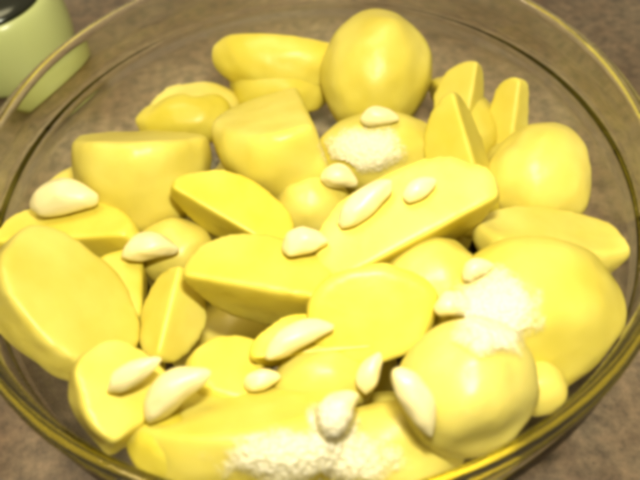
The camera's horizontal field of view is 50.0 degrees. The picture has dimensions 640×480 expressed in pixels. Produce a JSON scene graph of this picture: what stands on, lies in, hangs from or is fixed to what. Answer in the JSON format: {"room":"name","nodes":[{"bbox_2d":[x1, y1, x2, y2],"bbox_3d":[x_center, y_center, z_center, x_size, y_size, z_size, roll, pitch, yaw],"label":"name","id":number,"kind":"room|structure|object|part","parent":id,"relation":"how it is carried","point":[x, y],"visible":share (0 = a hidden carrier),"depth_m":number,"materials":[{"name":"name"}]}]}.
{"room":"kitchen","nodes":[
{"label":"kitchen","id":0,"kind":"room"},
{"bbox_2d":[0,0,639,479],"bbox_3d":[-0.008,-0.056,0.370,1.600,0.040,1.200,-6,54,0],"label":"countertop","id":1,"kind":"structure","parent":0,"point":[606,446],"depth_m":0.26,"materials":[{"name":"stone"}]},
{"bbox_2d":[0,0,74,97],"bbox_3d":[-0.175,-0.122,0.366,0.074,0.063,0.074,-6,54,0],"label":"ceramic jar","id":2,"kind":"object","parent":1,"relation":"on","point":[30,30],"visible":0.77,"depth_m":0.35,"materials":[{"name":"ceramic"}]},
{"bbox_3d":[-0.176,-0.133,0.350,0.061,0.024,0.061,-6,54,0],"label":"jar lid","id":3,"kind":"part","parent":2,"relation":"part of","materials":[{"name":"grey metal"}]},
{"bbox_2d":[0,0,639,479],"bbox_3d":[-0.003,-0.009,0.265,0.240,0.075,0.240,-34,59,-19],"label":"glass bowl","id":4,"kind":"object","parent":1,"relation":"on","point":[100,79],"visible":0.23,"depth_m":0.28,"materials":[{"name":"clear"}]},
{"bbox_2d":[50,167,72,180],"bbox_3d":[-0.093,-0.019,0.276,0.039,0.020,0.023,-8,54,-1],"label":"potato chunk","id":5,"kind":"object","parent":4,"relation":"in","point":[67,173],"visible":0.04,"depth_m":0.27,"materials":[{"name":"yellow food"}]},
{"bbox_2d":[71,130,211,231],"bbox_3d":[-0.068,-0.028,0.266,0.053,0.049,0.052,-16,55,-7],"label":"potato chunk","id":6,"kind":"object","parent":4,"relation":"in","point":[134,173],"visible":0.77,"depth_m":0.24,"materials":[{"name":"yellow food"}]},
{"bbox_2d":[137,342,165,370],"bbox_3d":[-0.067,0.041,0.238,0.024,0.020,0.049,-19,55,-10],"label":"potato chunk","id":7,"kind":"object","parent":4,"relation":"in","point":[161,364],"visible":0.11,"depth_m":0.23,"materials":[{"name":"yellow food"}]},
{"bbox_2d":[0,225,139,380],"bbox_3d":[-0.081,0.021,0.221,0.050,0.041,0.039,26,60,21],"label":"potato chunk","id":8,"kind":"object","parent":7,"relation":"on","point":[59,300],"visible":0.88,"depth_m":0.21,"materials":[{"name":"yellow food"}]},
{"bbox_2d":[101,249,147,321],"bbox_3d":[-0.070,0.019,0.239,0.020,0.023,0.027,-8,54,-1],"label":"potato chunk","id":9,"kind":"object","parent":7,"relation":"on","point":[133,275],"visible":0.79,"depth_m":0.23,"materials":[{"name":"yellow food"}]},
{"bbox_2d":[142,217,211,281],"bbox_3d":[-0.054,0.004,0.251,0.030,0.022,0.024,-15,55,-7],"label":"potato chunk","id":10,"kind":"object","parent":4,"relation":"in","point":[187,235],"visible":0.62,"depth_m":0.24,"materials":[{"name":"yellow food"}]},
{"bbox_2d":[121,231,178,261],"bbox_3d":[-0.058,0.002,0.235,0.019,0.009,0.010,-10,54,-3],"label":"garlic clove","id":11,"kind":"object","parent":10,"relation":"on","point":[148,245],"visible":1,"depth_m":0.23,"materials":[{"name":"white food"}]},
{"bbox_2d":[147,216,217,286],"bbox_3d":[-0.051,0.003,0.286,0.048,0.022,0.039,-28,57,-15],"label":"potato chunk","id":12,"kind":"object","parent":4,"relation":"in","point":[213,237],"visible":0.02,"depth_m":0.28,"materials":[{"name":"yellow food"}]},
{"bbox_2d":[136,93,230,142],"bbox_3d":[-0.060,-0.054,0.306,0.043,0.022,0.023,-9,54,-3],"label":"potato chunk","id":13,"kind":"object","parent":4,"relation":"in","point":[182,112],"visible":0.56,"depth_m":0.30,"materials":[{"name":"yellow food"}]},
{"bbox_2d":[150,81,238,107],"bbox_3d":[-0.059,-0.057,0.308,0.048,0.019,0.024,-18,55,-8],"label":"potato chunk","id":14,"kind":"object","parent":13,"relation":"on","point":[196,88],"visible":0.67,"depth_m":0.31,"materials":[{"name":"yellow food"}]},
{"bbox_2d":[215,162,224,169],"bbox_3d":[-0.030,-0.028,0.307,0.039,0.021,0.049,24,59,20],"label":"potato chunk","id":15,"kind":"object","parent":4,"relation":"in","point":[219,167],"visible":0.02,"depth_m":0.30,"materials":[{"name":"yellow food"}]},
{"bbox_2d":[173,300,270,366],"bbox_3d":[-0.035,0.035,0.262,0.049,0.022,0.038,-17,55,-8],"label":"potato chunk","id":16,"kind":"object","parent":4,"relation":"in","point":[218,322],"visible":0.12,"depth_m":0.25,"materials":[{"name":"yellow food"}]},
{"bbox_2d":[139,267,206,362],"bbox_3d":[-0.050,0.025,0.225,0.022,0.021,0.032,5,55,7],"label":"potato chunk","id":17,"kind":"object","parent":16,"relation":"on","point":[173,318],"visible":0.97,"depth_m":0.22,"materials":[{"name":"yellow food"}]},
{"bbox_2d":[183,233,331,324],"bbox_3d":[-0.017,0.012,0.222,0.048,0.025,0.024,6,55,9],"label":"potato chunk","id":18,"kind":"object","parent":16,"relation":"on","point":[250,277],"visible":0.97,"depth_m":0.21,"materials":[{"name":"yellow food"}]},
{"bbox_2d":[282,226,328,256],"bbox_3d":[-0.005,0.000,0.214,0.015,0.009,0.009,-12,54,-5],"label":"garlic clove","id":19,"kind":"object","parent":18,"relation":"on","point":[302,240],"visible":1,"depth_m":0.21,"materials":[{"name":"white food"}]},
{"bbox_2d":[171,169,293,238],"bbox_3d":[-0.028,-0.011,0.245,0.045,0.027,0.020,19,58,17],"label":"potato chunk","id":20,"kind":"object","parent":4,"relation":"in","point":[222,203],"visible":0.8,"depth_m":0.24,"materials":[{"name":"yellow food"}]},
{"bbox_2d":[211,88,328,197],"bbox_3d":[-0.019,-0.036,0.267,0.042,0.046,0.054,-17,55,-8],"label":"potato chunk","id":21,"kind":"object","parent":4,"relation":"in","point":[272,140],"visible":0.88,"depth_m":0.25,"materials":[{"name":"yellow food"}]},
{"bbox_2d":[229,78,325,111],"bbox_3d":[-0.019,-0.071,0.319,0.047,0.028,0.037,9,55,11],"label":"potato chunk","id":22,"kind":"object","parent":4,"relation":"in","point":[312,95],"visible":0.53,"depth_m":0.30,"materials":[{"name":"yellow food"}]},
{"bbox_2d":[212,33,328,85],"bbox_3d":[-0.018,-0.081,0.314,0.063,0.031,0.030,1,54,5],"label":"potato chunk","id":23,"kind":"object","parent":22,"relation":"on","point":[249,56],"visible":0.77,"depth_m":0.30,"materials":[{"name":"yellow food"}]},
{"bbox_2d":[249,314,372,366],"bbox_3d":[-0.002,0.031,0.208,0.037,0.014,0.014,-5,54,1],"label":"potato chunk","id":24,"kind":"object","parent":4,"relation":"in","point":[257,351],"visible":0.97,"depth_m":0.20,"materials":[{"name":"yellow food"}]},
{"bbox_2d":[311,391,396,479],"bbox_3d":[0.015,0.064,0.218,0.048,0.027,0.037,-2,54,3],"label":"potato chunk","id":25,"kind":"object","parent":4,"relation":"in","point":[379,396],"visible":0.06,"depth_m":0.22,"materials":[{"name":"yellow food"}]},
{"bbox_2d":[272,351,373,407],"bbox_3d":[0.001,0.041,0.203,0.031,0.017,0.019,-4,54,1],"label":"potato chunk","id":26,"kind":"object","parent":25,"relation":"on","point":[322,370],"visible":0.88,"depth_m":0.20,"materials":[{"name":"yellow food"}]},
{"bbox_2d":[265,318,333,359],"bbox_3d":[-0.006,0.027,0.196,0.022,0.007,0.008,-23,56,-12],"label":"garlic clove","id":27,"kind":"object","parent":26,"relation":"on","point":[294,336],"visible":1,"depth_m":0.19,"materials":[{"name":"beige food"}]},
{"bbox_2d":[355,352,382,394],"bbox_3d":[0.014,0.038,0.195,0.007,0.008,0.011,12,56,13],"label":"garlic clove","id":28,"kind":"object","parent":26,"relation":"on","point":[367,377],"visible":1,"depth_m":0.19,"materials":[{"name":"beige food"}]},
{"bbox_2d":[322,399,464,479],"bbox_3d":[0.019,0.058,0.191,0.043,0.022,0.024,0,54,5],"label":"potato chunk","id":29,"kind":"object","parent":25,"relation":"on","point":[384,425],"visible":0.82,"depth_m":0.18,"materials":[{"name":"yellow food"}]},
{"bbox_2d":[391,367,435,437],"bbox_3d":[0.024,0.040,0.171,0.008,0.012,0.017,-35,59,-19],"label":"garlic clove","id":30,"kind":"object","parent":29,"relation":"on","point":[416,398],"visible":1,"depth_m":0.17,"materials":[{"name":"beige food"}]},
{"bbox_2d":[307,263,438,363],"bbox_3d":[0.016,0.022,0.205,0.040,0.024,0.028,-14,55,-6],"label":"potato chunk","id":31,"kind":"object","parent":4,"relation":"in","point":[388,308],"visible":0.99,"depth_m":0.20,"materials":[{"name":"yellow food"}]},
{"bbox_2d":[373,359,397,391],"bbox_3d":[0.007,0.043,0.253,0.048,0.021,0.039,36,64,26],"label":"potato chunk","id":32,"kind":"object","parent":4,"relation":"in","point":[385,383],"visible":0.04,"depth_m":0.24,"materials":[{"name":"yellow food"}]},
{"bbox_2d":[429,77,496,153],"bbox_3d":[0.065,-0.057,0.296,0.022,0.020,0.048,-16,55,-8],"label":"potato chunk","id":33,"kind":"object","parent":4,"relation":"in","point":[481,113],"visible":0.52,"depth_m":0.29,"materials":[{"name":"yellow food"}]},
{"bbox_2d":[433,61,483,111],"bbox_3d":[0.058,-0.056,0.289,0.022,0.028,0.034,16,57,15],"label":"potato chunk","id":34,"kind":"object","parent":33,"relation":"on","point":[466,79],"visible":0.48,"depth_m":0.29,"materials":[{"name":"yellow food"}]},
{"bbox_2d":[455,236,471,249],"bbox_3d":[0.045,-0.014,0.291,0.038,0.022,0.048,-28,57,-16],"label":"potato chunk","id":35,"kind":"object","parent":4,"relation":"in","point":[464,242],"visible":0.02,"depth_m":0.28,"materials":[{"name":"yellow food"}]},
{"bbox_2d":[320,111,426,191],"bbox_3d":[0.024,-0.035,0.269,0.049,0.027,0.032,9,55,11],"label":"potato chunk","id":36,"kind":"object","parent":35,"relation":"on","point":[409,130],"visible":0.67,"depth_m":0.26,"materials":[{"name":"yellow food"}]},
{"bbox_2d":[324,129,400,170],"bbox_3d":[0.016,-0.034,0.254,0.035,0.022,0.030,-6,54,0],"label":"heap","id":37,"kind":"object","parent":36,"relation":"on","point":[362,150],"visible":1,"depth_m":0.26,"materials":[{"name":"white food"}]},
{"bbox_2d":[360,106,398,126],"bbox_3d":[0.022,-0.047,0.257,0.015,0.007,0.008,0,54,4],"label":"garlic clove","id":38,"kind":"object","parent":36,"relation":"on","point":[373,116],"visible":1,"depth_m":0.26,"materials":[{"name":"beige food"}]},
{"bbox_2d":[423,92,499,239],"bbox_3d":[0.053,-0.027,0.253,0.027,0.033,0.052,-15,55,-6],"label":"potato chunk","id":39,"kind":"object","parent":35,"relation":"on","point":[451,129],"visible":0.5,"depth_m":0.25,"materials":[{"name":"yellow food"}]},
{"bbox_2d":[397,318,539,458],"bbox_3d":[0.040,0.039,0.187,0.038,0.034,0.036,-26,56,-14],"label":"potato chunk","id":40,"kind":"object","parent":4,"relation":"in","point":[483,402],"visible":0.92,"depth_m":0.17,"materials":[{"name":"yellow food"}]},
{"bbox_2d":[487,142,501,159],"bbox_3d":[0.083,-0.023,0.274,0.038,0.023,0.047,0,54,5],"label":"potato chunk","id":41,"kind":"object","parent":4,"relation":"in","point":[491,151],"visible":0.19,"depth_m":0.28,"materials":[{"name":"yellow food"}]},
{"bbox_2d":[489,122,590,213],"bbox_3d":[0.083,-0.023,0.262,0.039,0.040,0.043,10,56,11],"label":"potato chunk","id":42,"kind":"object","parent":41,"relation":"on","point":[547,164],"visible":0.71,"depth_m":0.25,"materials":[{"name":"yellow food"}]},
{"bbox_2d":[490,77,528,143],"bbox_3d":[0.079,-0.050,0.288,0.018,0.029,0.029,4,55,7],"label":"potato chunk","id":43,"kind":"object","parent":4,"relation":"in","point":[509,109],"visible":0.73,"depth_m":0.28,"materials":[{"name":"yellow food"}]},
{"bbox_2d":[532,361,567,416],"bbox_3d":[0.062,0.042,0.195,0.016,0.015,0.015,-17,55,-8],"label":"potato chunk","id":44,"kind":"object","parent":4,"relation":"in","point":[553,388],"visible":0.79,"depth_m":0.19,"materials":[{"name":"yellow food"}]},
{"label":"potato chunk","id":45,"kind":"object","parent":4,"relation":"in","visible":0},
{"bbox_2d":[320,9,432,121],"bbox_3d":[0.025,-0.073,0.301,0.049,0.049,0.049,-20,55,-10],"label":"potato chunk","id":46,"kind":"object","parent":45,"relation":"on","point":[377,57],"visible":0.84,"depth_m":0.28,"materials":[{"name":"yellow food"}]},
{"bbox_3d":[0.042,0.022,0.266,0.047,0.021,0.038,-23,56,-12],"label":"potato chunk","id":47,"kind":"object","parent":4,"relation":"in","visible":0},
{"bbox_2d":[314,156,499,273],"bbox_3d":[0.026,-0.005,0.227,0.062,0.035,0.027,-21,55,-11],"label":"potato chunk","id":48,"kind":"object","parent":47,"relation":"on","point":[464,193],"visible":0.83,"depth_m":0.21,"materials":[{"name":"yellow food"}]},
{"bbox_2d":[337,179,392,227],"bbox_3d":[0.014,-0.012,0.216,0.020,0.010,0.009,-31,58,-17],"label":"garlic clove","id":49,"kind":"object","parent":48,"relation":"on","point":[364,202],"visible":1,"depth_m":0.21,"materials":[{"name":"beige food"}]},
{"bbox_2d":[402,176,436,202],"bbox_3d":[0.031,-0.016,0.215,0.011,0.007,0.007,-36,60,-20],"label":"garlic clove","id":50,"kind":"object","parent":48,"relation":"on","point":[417,189],"visible":1,"depth_m":0.21,"materials":[{"name":"beige food"}]},
{"label":"potato chunk","id":51,"kind":"object","parent":4,"relation":"in","visible":0},
{"bbox_2d":[0,202,139,256],"bbox_3d":[-0.088,-0.003,0.249,0.052,0.022,0.021,-2,54,3],"label":"potato chunk","id":52,"kind":"object","parent":51,"relation":"on","point":[103,228],"visible":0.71,"depth_m":0.24,"materials":[{"name":"yellow food"}]},
{"bbox_2d":[29,178,98,216],"bbox_3d":[-0.090,-0.015,0.240,0.025,0.012,0.013,-11,54,-4],"label":"garlic clove","id":53,"kind":"object","parent":52,"relation":"on","point":[59,196],"visible":1,"depth_m":0.24,"materials":[{"name":"beige food"}]},
{"label":"potato chunk","id":54,"kind":"object","parent":4,"relation":"in","visible":0},
{"bbox_2d":[185,335,270,396],"bbox_3d":[-0.029,0.041,0.209,0.023,0.019,0.024,12,56,13],"label":"potato chunk","id":55,"kind":"object","parent":54,"relation":"on","point":[229,361],"visible":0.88,"depth_m":0.20,"materials":[{"name":"yellow food"}]},
{"bbox_2d":[129,386,357,479],"bbox_3d":[-0.021,0.054,0.193,0.064,0.033,0.033,-2,54,2],"label":"potato chunk","id":56,"kind":"object","parent":54,"relation":"on","point":[199,446],"visible":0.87,"depth_m":0.18,"materials":[{"name":"yellow food"}]},
{"bbox_2d":[68,340,165,454],"bbox_3d":[-0.056,0.043,0.191,0.027,0.027,0.026,32,62,24],"label":"potato chunk","id":57,"kind":"object","parent":56,"relation":"on","point":[110,419],"visible":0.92,"depth_m":0.18,"materials":[{"name":"yellow food"}]},
{"bbox_2d":[107,357,161,392],"bbox_3d":[-0.049,0.035,0.181,0.016,0.007,0.006,-23,56,-12],"label":"garlic clove","id":58,"kind":"object","parent":57,"relation":"on","point":[130,374],"visible":1,"depth_m":0.18,"materials":[{"name":"beige food"}]},
{"bbox_2d":[126,412,182,476],"bbox_3d":[-0.039,0.057,0.187,0.030,0.018,0.018,11,56,12],"label":"potato chunk","id":59,"kind":"object","parent":56,"relation":"on","point":[145,453],"visible":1,"depth_m":0.18,"materials":[{"name":"yellow food"}]},
{"bbox_2d":[144,366,211,422],"bbox_3d":[-0.039,0.040,0.183,0.021,0.011,0.009,-31,58,-17],"label":"garlic clove","id":60,"kind":"object","parent":59,"relation":"on","point":[175,385],"visible":1,"depth_m":0.18,"materials":[{"name":"beige food"}]},
{"bbox_2d":[243,369,280,391],"bbox_3d":[-0.017,0.040,0.197,0.011,0.006,0.006,-19,55,-9],"label":"garlic clove","id":61,"kind":"object","parent":56,"relation":"on","point":[257,380],"visible":1,"depth_m":0.20,"materials":[{"name":"beige food"}]},
{"bbox_2d":[226,430,397,479],"bbox_3d":[-0.002,0.064,0.190,0.055,0.048,0.015,-6,54,0],"label":"heap","id":62,"kind":"object","parent":56,"relation":"on","point":[294,457],"visible":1,"depth_m":0.17,"materials":[{"name":"white food"}]},
{"bbox_2d":[307,399,355,436],"bbox_3d":[0.004,0.045,0.179,0.016,0.016,0.014,-6,54,0],"label":"heap","id":63,"kind":"object","parent":56,"relation":"on","point":[332,417],"visible":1,"depth_m":0.17,"materials":[{"name":"white food"}]},
{"bbox_2d":[319,390,358,414],"bbox_3d":[0.004,0.045,0.179,0.009,0.010,0.012,20,58,17],"label":"garlic clove","id":64,"kind":"object","parent":56,"relation":"on","point":[350,398],"visible":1,"depth_m":0.18,"materials":[{"name":"beige food"}]},
{"label":"potato chunk","id":65,"kind":"object","parent":4,"relation":"in","visible":0},
{"bbox_2d":[433,236,626,386],"bbox_3d":[0.064,0.024,0.213,0.055,0.047,0.053,21,58,18],"label":"potato chunk","id":66,"kind":"object","parent":65,"relation":"on","point":[581,312],"visible":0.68,"depth_m":0.20,"materials":[{"name":"yellow food"}]},
{"bbox_2d":[388,237,472,328],"bbox_3d":[0.035,0.016,0.219,0.033,0.030,0.034,8,55,10],"label":"potato chunk","id":67,"kind":"object","parent":66,"relation":"on","point":[441,261],"visible":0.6,"depth_m":0.21,"materials":[{"name":"yellow food"}]},
{"bbox_2d":[434,291,461,316],"bbox_3d":[0.038,0.018,0.197,0.010,0.007,0.007,5,55,8],"label":"garlic clove","id":68,"kind":"object","parent":66,"relation":"on","point":[446,304],"visible":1,"depth_m":0.19,"materials":[{"name":"beige food"}]},
{"bbox_2d":[462,258,494,280],"bbox_3d":[0.046,0.008,0.201,0.010,0.006,0.005,-16,55,-8],"label":"garlic clove","id":69,"kind":"object","parent":66,"relation":"on","point":[474,268],"visible":1,"depth_m":0.20,"materials":[{"name":"food"}]},
{"bbox_2d":[456,268,538,354],"bbox_3d":[0.048,0.019,0.187,0.032,0.020,0.036,-6,54,0],"label":"heap","id":70,"kind":"object","parent":66,"relation":"on","point":[494,311],"visible":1,"depth_m":0.19,"materials":[{"name":"white food"}]},
{"label":"potato chunk","id":71,"kind":"object","parent":4,"relation":"in","visible":0},
{"bbox_2d":[472,205,629,273],"bbox_3d":[0.078,0.002,0.235,0.051,0.024,0.030,-4,54,1],"label":"potato chunk","id":72,"kind":"object","parent":71,"relation":"on","point":[600,237],"visible":0.62,"depth_m":0.23,"materials":[{"name":"yellow food"}]},
{"bbox_3d":[-0.001,0.004,0.282,0.039,0.021,0.047,38,65,26],"label":"potato chunk","id":73,"kind":"object","parent":4,"relation":"in","visible":0},
{"bbox_2d":[276,177,348,230],"bbox_3d":[-0.003,-0.013,0.257,0.027,0.025,0.027,12,56,12],"label":"potato chunk","id":74,"kind":"object","parent":73,"relation":"on","point":[309,202],"visible":0.63,"depth_m":0.25,"materials":[{"name":"yellow food"}]},
{"bbox_2d":[320,163,357,187],"bbox_3d":[0.007,-0.023,0.246,0.013,0.008,0.009,20,58,18],"label":"garlic clove","id":75,"kind":"object","parent":74,"relation":"on","point":[337,175],"visible":1,"depth_m":0.24,"materials":[{"name":"beige food"}]}
]}

